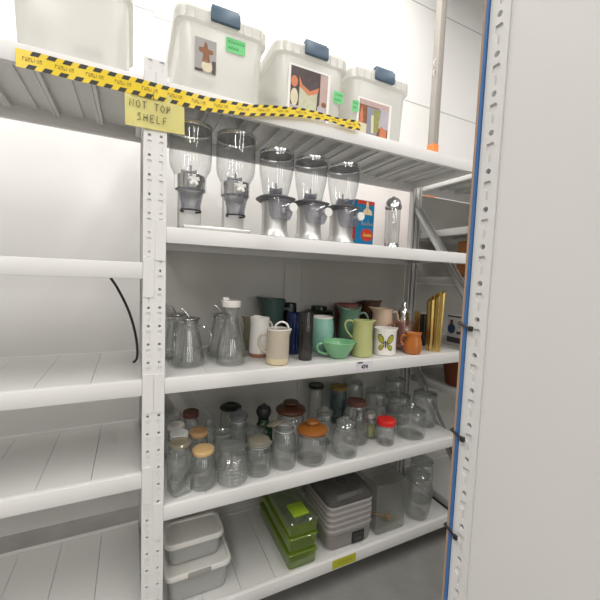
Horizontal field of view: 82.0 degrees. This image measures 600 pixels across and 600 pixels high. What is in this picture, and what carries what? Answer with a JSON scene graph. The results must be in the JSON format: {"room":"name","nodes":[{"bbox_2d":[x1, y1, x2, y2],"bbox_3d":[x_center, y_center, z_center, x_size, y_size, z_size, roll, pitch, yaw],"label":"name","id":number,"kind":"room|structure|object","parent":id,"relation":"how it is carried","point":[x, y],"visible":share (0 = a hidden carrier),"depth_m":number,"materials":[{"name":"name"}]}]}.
{"room":"storage room","nodes":[
{"label":"storage room","id":0,"kind":"room"},
{"bbox_2d":[0,466,447,599],"bbox_3d":[2.547,1.739,-1.591,10.000,0.100,10.100,0,5,-26],"label":"floor","id":1,"kind":"structure","parent":0,"point":[413,569],"depth_m":1.76,"materials":[{"name":"grey concrete"}]},
{"bbox_2d":[0,38,155,599],"bbox_3d":[-1.341,0.268,1.074,1.607,2.159,0.503,0,5,-26],"label":"storage rack","id":2,"kind":"object","parent":1,"relation":"on","point":[41,470],"visible":0.99,"depth_m":1.26,"materials":[{"name":"white metal"}]},
{"bbox_2d":[14,0,133,70],"bbox_3d":[-0.810,-0.916,1.281,0.346,0.334,0.509,0,5,-26],"label":"storage tote","id":3,"kind":"object","parent":2,"relation":"on","point":[97,31],"visible":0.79,"depth_m":1.10,"materials":[{"name":"plastic"}]},
{"bbox_2d":[109,278,138,362],"bbox_3d":[-0.717,0.069,1.390,0.133,0.368,0.031,2,4,4],"label":"cord","id":4,"kind":"object","parent":2,"relation":"hanging from","point":[111,279],"visible":0.88,"depth_m":1.39,"materials":[{"name":"plastic"}]},
{"bbox_2d":[148,59,472,599],"bbox_3d":[0.104,0.272,1.778,1.607,2.159,0.509,0,5,-26],"label":"storage rack","id":5,"kind":"object","parent":1,"relation":"on","point":[194,269],"visible":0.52,"depth_m":1.72,"materials":[{"name":"white metal"}]},
{"bbox_2d":[124,92,184,134],"bbox_3d":[-0.473,-0.619,1.131,0.183,0.122,0.006,0,5,-26],"label":"paper sign","id":6,"kind":"object","parent":5,"relation":"attached to","point":[140,111],"visible":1,"depth_m":1.13,"materials":[{"name":"yellow paper"}]},
{"bbox_2d":[164,408,181,447],"bbox_3d":[-0.591,0.616,1.594,0.082,0.207,0.082,0,5,-26],"label":"glass jar","id":7,"kind":"object","parent":5,"relation":"on","point":[170,414],"visible":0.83,"depth_m":1.57,"materials":[{"name":"clear glass"}]},
{"bbox_2d":[167,421,184,469],"bbox_3d":[-0.543,0.633,1.508,0.072,0.189,0.072,0,5,-26],"label":"glass jar","id":8,"kind":"object","parent":5,"relation":"on","point":[171,426],"visible":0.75,"depth_m":1.49,"materials":[{"name":"clear glass"}]},
{"bbox_2d":[160,305,195,357],"bbox_3d":[-0.538,0.135,1.524,0.161,0.228,0.135,0,5,-26],"label":"glass pitcher","id":9,"kind":"object","parent":5,"relation":"on","point":[169,315],"visible":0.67,"depth_m":1.50,"materials":[{"name":"glass"}]},
{"bbox_2d":[169,429,187,477],"bbox_3d":[-0.501,0.639,1.426,0.074,0.192,0.074,0,5,-26],"label":"glass jar","id":10,"kind":"object","parent":5,"relation":"on","point":[182,433],"visible":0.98,"depth_m":1.41,"materials":[{"name":"clear glass"}]},
{"bbox_2d":[167,437,191,497],"bbox_3d":[-0.467,0.643,1.335,0.084,0.200,0.084,-2,6,-43],"label":"glass jar","id":11,"kind":"object","parent":5,"relation":"on","point":[177,437],"visible":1,"depth_m":1.33,"materials":[{"name":"clear glass"}]},
{"bbox_2d":[15,48,360,130],"bbox_3d":[-0.272,-0.706,1.216,1.164,0.104,0.010,0,5,-25],"label":"caution tape","id":12,"kind":"object","parent":5,"relation":"attached to","point":[26,59],"visible":1,"depth_m":1.12,"materials":[{"name":"yellow plastic"}]},
{"bbox_2d":[183,408,198,454],"bbox_3d":[-0.512,0.618,1.614,0.074,0.207,0.074,0,5,-26],"label":"glass jar","id":13,"kind":"object","parent":5,"relation":"on","point":[189,413],"visible":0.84,"depth_m":1.58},
{"bbox_2d":[172,308,212,366],"bbox_3d":[-0.446,0.147,1.405,0.144,0.228,0.127,-1,5,-37],"label":"glass pitcher","id":14,"kind":"object","parent":5,"relation":"on","point":[188,319],"visible":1,"depth_m":1.38,"materials":[{"name":"glass"}]},
{"bbox_2d":[163,533,230,599],"bbox_3d":[-0.446,1.134,1.474,0.268,0.124,0.206,0,5,-26],"label":"storage bin","id":15,"kind":"object","parent":5,"relation":"on","point":[184,580],"visible":0.73,"depth_m":1.40,"materials":[{"name":"grey plastic"}]},
{"bbox_2d":[163,511,223,564],"bbox_3d":[-0.457,1.021,1.478,0.238,0.100,0.150,0,5,-26],"label":"storage bin","id":16,"kind":"object","parent":15,"relation":"on","point":[189,538],"visible":0.98,"depth_m":1.44,"materials":[{"name":"grey plastic"}]},
{"bbox_2d":[168,537,219,564],"bbox_3d":[-0.458,1.032,1.479,0.214,0.078,0.134,0,5,-26],"label":"tub","id":17,"kind":"object","parent":16,"relation":"attached to","point":[205,546],"depth_m":1.41,"materials":[{"name":"grey plastic"}]},
{"bbox_2d":[167,565,226,599],"bbox_3d":[-0.447,1.145,1.477,0.244,0.102,0.184,0,5,-26],"label":"tub","id":18,"kind":"object","parent":15,"relation":"attached to","point":[186,586],"depth_m":1.39,"materials":[{"name":"grey plastic"}]},
{"bbox_2d":[189,426,208,471],"bbox_3d":[-0.437,0.645,1.486,0.080,0.177,0.080,0,5,-26],"label":"glass jar","id":19,"kind":"object","parent":5,"relation":"on","point":[199,432],"visible":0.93,"depth_m":1.46,"materials":[{"name":"beige wood"}]},
{"bbox_2d":[189,443,215,485],"bbox_3d":[-0.390,0.667,1.384,0.104,0.152,0.104,0,5,-26],"label":"glass jar","id":20,"kind":"object","parent":5,"relation":"on","point":[201,450],"visible":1,"depth_m":1.37,"materials":[{"name":"brown wood"}]},
{"bbox_2d":[201,419,216,449],"bbox_3d":[-0.422,0.637,1.600,0.072,0.178,0.068,0,5,-26],"label":"glass jar","id":21,"kind":"object","parent":5,"relation":"on","point":[206,419],"visible":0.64,"depth_m":1.61,"materials":[{"name":"clear glass"}]},
{"bbox_2d":[169,117,256,233],"bbox_3d":[-0.337,-0.463,1.362,0.342,0.403,0.205,0,5,-26],"label":"dispenser","id":22,"kind":"object","parent":5,"relation":"on","point":[190,187],"visible":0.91,"depth_m":1.36,"materials":[{"name":"plastic"}]},
{"bbox_2d":[169,132,211,178],"bbox_3d":[-0.422,-0.559,1.334,0.158,0.183,0.158,0,5,-26],"label":"canister","id":23,"kind":"object","parent":22,"relation":"on","point":[191,135],"depth_m":1.35,"materials":[{"name":"clear plastic"}]},
{"bbox_2d":[216,138,255,179],"bbox_3d":[-0.262,-0.558,1.411,0.158,0.183,0.158,0,5,-26],"label":"canister","id":24,"kind":"object","parent":22,"relation":"on","point":[231,142],"depth_m":1.43,"materials":[{"name":"clear plastic"}]},
{"bbox_2d":[166,1,265,104],"bbox_3d":[-0.381,-0.915,1.484,0.346,0.334,0.509,0,5,-26],"label":"storage tote","id":25,"kind":"object","parent":5,"relation":"on","point":[214,51],"visible":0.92,"depth_m":1.27,"materials":[{"name":"plastic"}]},
{"bbox_2d":[195,36,216,75],"bbox_3d":[-0.343,-0.887,1.254,0.076,0.114,0.005,0,5,-26],"label":"print","id":26,"kind":"object","parent":25,"relation":"attached to","point":[205,46],"depth_m":1.25},
{"bbox_2d":[207,305,241,356],"bbox_3d":[-0.354,0.138,1.582,0.140,0.228,0.123,-1,5,-37],"label":"glass pitcher","id":27,"kind":"object","parent":5,"relation":"on","point":[218,315],"visible":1,"depth_m":1.56,"materials":[{"name":"glass"}]},
{"bbox_2d":[216,297,244,362],"bbox_3d":[-0.290,0.127,1.450,0.120,0.276,0.120,0,5,-26],"label":"carafe","id":28,"kind":"object","parent":5,"relation":"on","point":[225,301],"visible":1,"depth_m":1.42,"materials":[{"name":"clear glass"}]},
{"bbox_2d":[219,402,241,442],"bbox_3d":[-0.350,0.620,1.737,0.108,0.197,0.108,0,5,-26],"label":"glass jar","id":29,"kind":"object","parent":5,"relation":"on","point":[227,406],"visible":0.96,"depth_m":1.71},
{"bbox_2d":[216,438,246,487],"bbox_3d":[-0.279,0.666,1.420,0.127,0.157,0.125,0,5,-26],"label":"glass jar","id":30,"kind":"object","parent":5,"relation":"on","point":[229,438],"visible":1,"depth_m":1.43,"materials":[{"name":"clear glass"}]},
{"bbox_2d":[228,410,249,453],"bbox_3d":[-0.291,0.622,1.643,0.096,0.212,0.092,0,5,-26],"label":"glass jar","id":31,"kind":"object","parent":5,"relation":"on","point":[235,410],"visible":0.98,"depth_m":1.64,"materials":[{"name":"clear glass"}]},
{"bbox_2d":[242,317,248,350],"bbox_3d":[-0.234,0.166,1.738,0.122,0.166,0.092,0,5,-26],"label":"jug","id":32,"kind":"object","parent":5,"relation":"on","point":[242,317],"visible":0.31,"depth_m":1.72,"materials":[{"name":"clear glass"}]},
{"bbox_2d":[245,434,271,469],"bbox_3d":[-0.179,0.667,1.492,0.110,0.151,0.108,0,5,-26],"label":"glass jar","id":33,"kind":"object","parent":5,"relation":"on","point":[256,440],"visible":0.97,"depth_m":1.46,"materials":[{"name":"clear glass"}]},
{"bbox_2d":[249,315,272,357],"bbox_3d":[-0.180,0.168,1.616,0.115,0.184,0.099,1,4,-10],"label":"pitcher","id":34,"kind":"object","parent":5,"relation":"on","point":[258,324],"visible":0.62,"depth_m":1.57,"materials":[{"name":"white ceramic"}]},
{"bbox_2d":[253,403,272,453],"bbox_3d":[-0.178,0.613,1.675,0.092,0.235,0.092,0,5,-26],"label":"glass bottle","id":35,"kind":"object","parent":5,"relation":"on","point":[263,411],"visible":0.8,"depth_m":1.65,"materials":[{"name":"green glass"}]},
{"bbox_2d":[256,296,291,326],"bbox_3d":[-0.141,0.116,1.811,0.152,0.263,0.148,6,6,43],"label":"pitcher","id":36,"kind":"object","parent":5,"relation":"on","point":[273,308],"visible":0.38,"depth_m":1.76,"materials":[{"name":"teal ceramic"}]},
{"bbox_2d":[257,321,291,365],"bbox_3d":[-0.107,0.181,1.478,0.135,0.184,0.098,0,5,-26],"label":"pitcher","id":37,"kind":"object","parent":5,"relation":"on","point":[277,341],"visible":1,"depth_m":1.45,"materials":[{"name":"beige ceramic"}]},
{"bbox_2d":[267,419,295,463],"bbox_3d":[-0.081,0.640,1.546,0.132,0.205,0.112,0,5,-26],"label":"glass jar","id":38,"kind":"object","parent":5,"relation":"on","point":[278,419],"visible":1,"depth_m":1.54,"materials":[{"name":"glass"}]},
{"bbox_2d":[259,498,316,569],"bbox_3d":[-0.073,1.154,1.738,0.150,0.073,0.406,0,5,-26],"label":"food container","id":39,"kind":"object","parent":5,"relation":"on","point":[296,522],"visible":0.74,"depth_m":1.71,"materials":[{"name":"green plastic"}]},
{"bbox_2d":[260,489,317,553],"bbox_3d":[-0.070,1.080,1.732,0.150,0.073,0.406,0,5,-26],"label":"food container","id":40,"kind":"object","parent":39,"relation":"on","point":[286,497],"visible":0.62,"depth_m":1.69,"materials":[{"name":"green plastic"}]},
{"bbox_2d":[265,487,316,537],"bbox_3d":[-0.067,0.997,1.726,0.150,0.093,0.406,0,5,-26],"label":"food container","id":41,"kind":"object","parent":40,"relation":"on","point":[299,508],"visible":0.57,"depth_m":1.62,"materials":[{"name":"green plastic"}]},
{"bbox_2d":[282,302,296,326],"bbox_3d":[-0.058,0.130,1.885,0.074,0.231,0.074,0,5,-26],"label":"vase","id":42,"kind":"object","parent":5,"relation":"on","point":[293,306],"visible":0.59,"depth_m":1.85,"materials":[{"name":"black paint"}]},
{"bbox_2d":[276,399,305,446],"bbox_3d":[-0.048,0.616,1.716,0.150,0.232,0.150,0,5,-26],"label":"glass jar","id":43,"kind":"object","parent":5,"relation":"on","point":[289,407],"visible":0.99,"depth_m":1.68,"materials":[{"name":"brown glass"}]},
{"bbox_2d":[287,312,299,354],"bbox_3d":[-0.030,0.161,1.685,0.069,0.200,0.069,0,5,-26],"label":"glass vase","id":44,"kind":"object","parent":5,"relation":"on","point":[293,318],"visible":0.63,"depth_m":1.65,"materials":[{"name":"blue glass"}]},
{"bbox_2d":[258,37,346,125],"bbox_3d":[-0.042,-0.914,1.648,0.346,0.334,0.509,0,5,-26],"label":"storage tote","id":45,"kind":"object","parent":5,"relation":"on","point":[293,73],"visible":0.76,"depth_m":1.43,"materials":[{"name":"plastic"}]},
{"bbox_2d":[287,62,330,122],"bbox_3d":[0.038,-0.855,1.444,0.195,0.212,0.009,0,5,-26],"label":"photo","id":46,"kind":"object","parent":45,"relation":"attached to","point":[308,86],"depth_m":1.44,"materials":[{"name":"multicoloured paper"}]},
{"bbox_2d":[298,311,313,360],"bbox_3d":[0.027,0.162,1.569,0.064,0.218,0.064,0,5,-26],"label":"glass vase","id":47,"kind":"object","parent":5,"relation":"on","point":[306,321],"visible":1,"depth_m":1.54,"materials":[{"name":"glass"}]},
{"bbox_2d":[296,418,327,466],"bbox_3d":[0.055,0.650,1.604,0.146,0.188,0.146,0,5,-26],"label":"glass jar","id":48,"kind":"object","parent":5,"relation":"on","point":[311,428],"visible":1,"depth_m":1.57,"materials":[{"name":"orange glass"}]},
{"bbox_2d":[307,382,323,416],"bbox_3d":[0.089,0.600,1.998,0.090,0.233,0.090,0,5,-26],"label":"glass jar","id":49,"kind":"object","parent":5,"relation":"on","point":[312,385],"visible":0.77,"depth_m":1.97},
{"bbox_2d":[305,305,333,319],"bbox_3d":[0.102,0.139,1.935,0.168,0.217,0.168,0,5,-26],"label":"lidded jar","id":50,"kind":"object","parent":5,"relation":"on","point":[317,309],"visible":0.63,"depth_m":1.89,"materials":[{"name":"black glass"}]},
{"bbox_2d":[312,315,333,352],"bbox_3d":[0.110,0.172,1.752,0.120,0.180,0.120,0,5,-26],"label":"pitcher","id":51,"kind":"object","parent":5,"relation":"on","point":[323,327],"visible":0.64,"depth_m":1.70,"materials":[{"name":"teal ceramic"}]},
{"bbox_2d":[316,338,355,358],"bbox_3d":[0.180,0.232,1.639,0.158,0.081,0.159,5,5,34],"label":"bowl","id":52,"kind":"object","parent":5,"relation":"on","point":[336,348],"visible":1,"depth_m":1.60,"materials":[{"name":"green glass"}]},
{"bbox_2d":[304,472,371,549],"bbox_3d":[0.194,1.055,1.811,0.268,0.280,0.286,0,5,-26],"label":"storage container","id":53,"kind":"object","parent":5,"relation":"on","point":[341,504],"visible":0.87,"depth_m":1.70,"materials":[{"name":"grey plastic"}]},
{"bbox_2d":[304,495,370,530],"bbox_3d":[0.194,1.078,1.813,0.268,0.028,0.286,0,5,-26],"label":"tray","id":54,"kind":"object","parent":53,"relation":"on","point":[364,518],"depth_m":1.69,"materials":[{"name":"grey plastic"}]},
{"bbox_2d":[305,484,371,518],"bbox_3d":[0.196,1.020,1.809,0.268,0.028,0.286,0,5,-26],"label":"tray","id":55,"kind":"object","parent":53,"relation":"on","point":[364,507],"depth_m":1.69,"materials":[{"name":"grey plastic"}]},
{"bbox_2d":[305,490,371,524],"bbox_3d":[0.195,1.049,1.811,0.268,0.028,0.286,0,5,-26],"label":"tray","id":56,"kind":"object","parent":53,"relation":"on","point":[363,513],"depth_m":1.70,"materials":[{"name":"grey plastic"}]},
{"bbox_2d":[306,484,371,512],"bbox_3d":[0.197,0.991,1.807,0.268,0.028,0.286,0,5,-26],"label":"tray","id":57,"kind":"object","parent":53,"relation":"on","point":[363,502],"depth_m":1.69,"materials":[{"name":"grey plastic"}]},
{"bbox_2d":[317,516,370,535],"bbox_3d":[0.192,1.107,1.815,0.268,0.028,0.286,0,5,-26],"label":"tray","id":58,"kind":"object","parent":53,"relation":"on","point":[359,525],"depth_m":1.69,"materials":[{"name":"grey plastic"}]},
{"bbox_2d":[329,383,346,423],"bbox_3d":[0.226,0.611,2.038,0.098,0.216,0.098,0,5,-26],"label":"glass jar","id":59,"kind":"object","parent":5,"relation":"on","point":[336,386],"visible":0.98,"depth_m":2.02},
{"bbox_2d":[334,302,357,337],"bbox_3d":[0.267,0.133,2.026,0.138,0.228,0.138,0,5,-26],"label":"pitcher","id":60,"kind":"object","parent":5,"relation":"on","point":[342,304],"visible":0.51,"depth_m":1.99,"materials":[{"name":"red ceramic"}]},
{"bbox_2d":[337,304,368,339],"bbox_3d":[0.274,0.142,1.846,0.162,0.238,0.122,0,5,-26],"label":"pitcher","id":61,"kind":"object","parent":5,"relation":"on","point":[345,313],"visible":0.5,"depth_m":1.79,"materials":[{"name":"green ceramic"}]},
{"bbox_2d":[342,397,368,445],"bbox_3d":[0.291,0.629,1.807,0.136,0.218,0.136,0,5,-26],"label":"glass jar","id":62,"kind":"object","parent":5,"relation":"on","point":[357,402],"visible":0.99,"depth_m":1.78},
{"bbox_2d":[351,407,367,429],"bbox_3d":[0.341,0.679,1.974,0.094,0.101,0.094,0,5,-26],"label":"glass pot","id":63,"kind":"object","parent":5,"relation":"on","point":[358,414],"visible":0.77,"depth_m":1.94,"materials":[{"name":"clear glass"}]},
{"bbox_2d":[345,199,374,244],"bbox_3d":[0.309,-0.391,1.811,0.138,0.246,0.088,0,5,-26],"label":"carton","id":64,"kind":"object","parent":5,"relation":"on","point":[363,234],"visible":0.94,"depth_m":1.78,"materials":[{"name":"cardboard"}]},
{"bbox_2d":[344,319,375,357],"bbox_3d":[0.295,0.183,1.693,0.142,0.178,0.107,0,5,-26],"label":"pitcher","id":65,"kind":"object","parent":5,"relation":"on","point":[362,328],"visible":0.98,"depth_m":1.66,"materials":[{"name":"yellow ceramic"}]},
{"bbox_2d":[356,300,381,341],"bbox_3d":[0.418,0.123,2.109,0.149,0.248,0.131,-1,5,-37],"label":"pitcher","id":66,"kind":"object","parent":5,"relation":"on","point":[365,304],"visible":0.32,"depth_m":2.06,"materials":[{"name":"brown ceramic"}]},
{"bbox_2d":[363,411,375,436],"bbox_3d":[0.376,0.671,1.856,0.064,0.133,0.064,0,5,-26],"label":"spice jar","id":67,"kind":"object","parent":5,"relation":"on","point":[369,432],"visible":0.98,"depth_m":1.84,"materials":[{"name":"clear glass"}]},
{"bbox_2d":[338,65,407,141],"bbox_3d":[0.278,-0.913,1.809,0.346,0.334,0.509,0,5,-26],"label":"storage tote","id":68,"kind":"object","parent":5,"relation":"on","point":[374,97],"visible":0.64,"depth_m":1.59,"materials":[{"name":"plastic"}]},
{"bbox_2d":[356,96,391,138],"bbox_3d":[0.343,-0.829,1.601,0.194,0.180,0.008,0,5,-26],"label":"photo","id":69,"kind":"object","parent":68,"relation":"attached to","point":[374,115],"depth_m":1.60,"materials":[{"name":"paper"}]},
{"bbox_2d":[365,386,387,427],"bbox_3d":[0.446,0.608,2.027,0.133,0.240,0.132,0,5,-26],"label":"glass jar","id":70,"kind":"object","parent":5,"relation":"on","point":[374,386],"visible":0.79,"depth_m":2.03,"materials":[{"name":"clear glass"}]},
{"bbox_2d":[369,307,398,340],"bbox_3d":[0.474,0.149,1.982,0.148,0.218,0.123,-1,5,-38],"label":"jug","id":71,"kind":"object","parent":5,"relation":"on","point":[382,315],"visible":0.62,"depth_m":1.93,"materials":[{"name":"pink ceramic"}]},
{"bbox_2d":[372,326,397,355],"bbox_3d":[0.426,0.205,1.761,0.116,0.136,0.128,-2,6,-45],"label":"creamer","id":72,"kind":"object","parent":5,"relation":"on","point":[384,338],"visible":1,"depth_m":1.71,"materials":[{"name":"white ceramic"}]},
{"bbox_2d":[376,415,395,441],"bbox_3d":[0.447,0.681,1.799,0.098,0.128,0.098,0,5,-26],"label":"glass jar","id":73,"kind":"object","parent":5,"relation":"on","point":[383,420],"visible":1,"depth_m":1.77,"materials":[{"name":"red plastic"}]},
{"bbox_2d":[383,196,401,246],"bbox_3d":[0.471,-0.392,1.760,0.088,0.267,0.088,0,5,-26],"label":"dispenser","id":74,"kind":"object","parent":5,"relation":"on","point":[393,203],"visible":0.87,"depth_m":1.73,"materials":[{"name":"silver metal"}]},
{"bbox_2d":[384,373,405,413],"bbox_3d":[0.614,0.591,2.230,0.133,0.258,0.132,0,5,-26],"label":"glass jar","id":75,"kind":"object","parent":5,"relation":"on","point":[393,373],"visible":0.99,"depth_m":2.24,"materials":[{"name":"clear glass"}]},
{"bbox_2d":[385,391,410,419],"bbox_3d":[0.589,0.629,2.076,0.145,0.202,0.144,0,5,-26],"label":"glass jar","id":76,"kind":"object","parent":5,"relation":"on","point":[388,391],"visible":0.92,"depth_m":2.09,"materials":[{"name":"clear glass"}]},
{"bbox_2d":[396,302,409,342],"bbox_3d":[0.621,0.134,2.080,0.080,0.247,0.080,0,5,-26],"label":"cocktail shaker","id":77,"kind":"object","parent":5,"relation":"on","point":[403,311],"visible":0.79,"depth_m":2.05,"materials":[{"name":"silver metal"}]},
{"bbox_2d":[394,320,416,350],"bbox_3d":[0.552,0.190,1.883,0.156,0.158,0.124,0,5,-26],"label":"jug","id":78,"kind":"object","parent":5,"relation":"on","point":[401,347],"visible":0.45,"depth_m":1.88,"materials":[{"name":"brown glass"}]},
{"bbox_2d":[400,332,421,354],"bbox_3d":[0.583,0.222,1.786,0.101,0.110,0.092,-1,5,-39],"label":"jug","id":79,"kind":"object","parent":5,"relation":"on","point":[412,345],"visible":1,"depth_m":1.75,"materials":[{"name":"orange ceramic"}]},
{"bbox_2d":[396,404,425,439],"bbox_3d":[0.613,0.651,1.900,0.154,0.186,0.154,0,5,-26],"label":"glass jar","id":80,"kind":"object","parent":5,"relation":"on","point":[401,404],"visible":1,"depth_m":1.92,"materials":[{"name":"clear glass"}]},
{"bbox_2d":[402,463,432,513],"bbox_3d":[0.657,1.058,1.931,0.164,0.291,0.164,0,5,-26],"label":"glass jar","id":81,"kind":"object","parent":5,"relation":"on","point":[417,463],"visible":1,"depth_m":1.95,"materials":[{"name":"clear glass"}]},
{"bbox_2d":[413,310,425,345],"bbox_3d":[0.705,0.165,2.020,0.077,0.200,0.069,2,4,0],"label":"vase","id":82,"kind":"object","parent":5,"relation":"on","point":[420,317],"visible":0.63,"depth_m":1.99,"materials":[{"name":"black paint"}]},
{"bbox_2d":[408,454,433,504],"bbox_3d":[0.725,1.053,2.066,0.132,0.288,0.132,0,5,-26],"label":"glass jar","id":83,"kind":"object","parent":5,"relation":"on","point":[421,454],"visible":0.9,"depth_m":2.07,"materials":[{"name":"clear glass"}]},
{"bbox_2d":[411,385,437,427],"bbox_3d":[0.739,0.622,2.048,0.140,0.232,0.139,0,5,-26],"label":"glass jar","id":84,"kind":"object","parent":5,"relation":"on","point":[426,385],"visible":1,"depth_m":2.06,"materials":[{"name":"clear glass"}]},
{"bbox_2d":[425,291,445,351],"bbox_3d":[0.735,0.111,1.879,0.091,0.329,0.092,0,5,-26],"label":"vase","id":85,"kind":"object","parent":5,"relation":"on","point":[435,304],"visible":1,"depth_m":1.85,"materials":[{"name":"gold metal"}]},
{"bbox_3d":[0.413,1.061,1.924,0.198,0.267,0.306,0,5,-26],"label":"tank","id":86,"kind":"object","parent":5,"relation":"on","visible":0},
{"bbox_2d":[371,512,391,520],"bbox_3d":[0.431,1.171,1.893,0.142,0.026,0.040,4,5,27],"label":"scoop","id":87,"kind":"object","parent":86,"relation":"in","point":[387,516],"visible":0.91,"depth_m":1.87,"materials":[{"name":"beige wood"}]},
{"bbox_2d":[424,0,446,197],"bbox_3d":[0.965,-0.827,2.581,0.081,4.300,0.060,0,5,-26],"label":"steel column","id":88,"kind":"structure","parent":1,"relation":"on","point":[441,5],"depth_m":2.51,"materials":[{"name":"white metal"}]},
{"bbox_2d":[401,174,471,506],"bbox_3d":[1.550,0.277,2.479,1.607,2.159,0.509,0,5,-26],"label":"storage rack","id":89,"kind":"object","parent":1,"relation":"on","point":[448,220],"visible":0.09,"depth_m":2.39,"materials":[{"name":"white metal"}]},
{"bbox_2d":[443,362,457,386],"bbox_3d":[0.989,0.421,2.139,0.216,0.207,0.216,0,5,-26],"label":"plant pot","id":90,"kind":"object","parent":89,"relation":"on","point":[450,369],"visible":0.13,"depth_m":2.09,"materials":[{"name":"ceramic"}]},
{"bbox_2d":[446,314,461,346],"bbox_3d":[1.015,0.184,2.061,0.203,0.178,0.165,0,5,-26],"label":"carton","id":91,"kind":"object","parent":89,"relation":"on","point":[453,328],"visible":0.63,"depth_m":2.05,"materials":[{"name":"white cardboard"}]},
{"bbox_2d":[448,323,454,332],"bbox_3d":[0.904,0.169,2.059,0.002,0.060,0.052,0,5,-26],"label":"print","id":92,"kind":"object","parent":91,"relation":"attached to","point":[451,326],"depth_m":2.06},
{"bbox_2d":[457,241,466,276],"bbox_3d":[1.111,-0.239,2.075,0.260,0.215,0.185,0,5,-26],"label":"box","id":93,"kind":"object","parent":89,"relation":"on","point":[462,246],"visible":0.08,"depth_m":2.06,"materials":[{"name":"orange cardboard"}]},
{"bbox_2d":[448,0,599,599],"bbox_3d":[1.118,0.368,0.767,1.601,2.190,0.500,0,5,-26],"label":"storage rack","id":94,"kind":"object","parent":1,"relation":"on","point":[526,520],"visible":1,"depth_m":0.52,"materials":[{"name":"white metal"}]},
{"bbox_2d":[441,0,490,599],"bbox_3d":[0.305,0.440,0.664,0.054,2.000,0.009,0,5,-26],"label":"board","id":95,"kind":"object","parent":94,"relation":"attached to","point":[487,3],"visible":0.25,"depth_m":0.62,"materials":[{"name":"metal"}]},
{"bbox_2d":[443,522,457,540],"bbox_3d":[0.288,0.432,0.649,0.022,0.015,0.031,0,5,-26],"label":"cable tie","id":96,"kind":"object","parent":95,"relation":"attached to","point":[455,537],"visible":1,"depth_m":0.64,"materials":[{"name":"black plastic"}]},
{"bbox_2d":[450,427,464,442],"bbox_3d":[0.295,0.247,0.635,0.022,0.015,0.031,0,5,-26],"label":"cable tie","id":97,"kind":"object","parent":95,"relation":"attached to","point":[462,439],"visible":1,"depth_m":0.63,"materials":[{"name":"black plastic"}]},
{"bbox_2d":[458,321,472,331],"bbox_3d":[0.303,0.047,0.621,0.022,0.015,0.031,0,5,-26],"label":"cable tie","id":98,"kind":"object","parent":95,"relation":"attached to","point":[470,328],"visible":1,"depth_m":0.61,"materials":[{"name":"black plastic"}]},
{"bbox_2d":[0,0,483,536],"bbox_3d":[0.456,-0.857,2.736,10.000,4.300,0.100,0,5,-26],"label":"wall","id":99,"kind":"structure","parent":0,"point":[65,194],"depth_m":2.01,"materials":[{"name":"white paint"}]},
{"bbox_2d":[134,0,481,123],"bbox_3d":[0.531,-2.310,2.591,10.000,1.377,0.012,0,5,-26],"label":"trim","id":100,"kind":"structure","parent":99,"relation":"attached to","point":[153,0],"depth_m":2.83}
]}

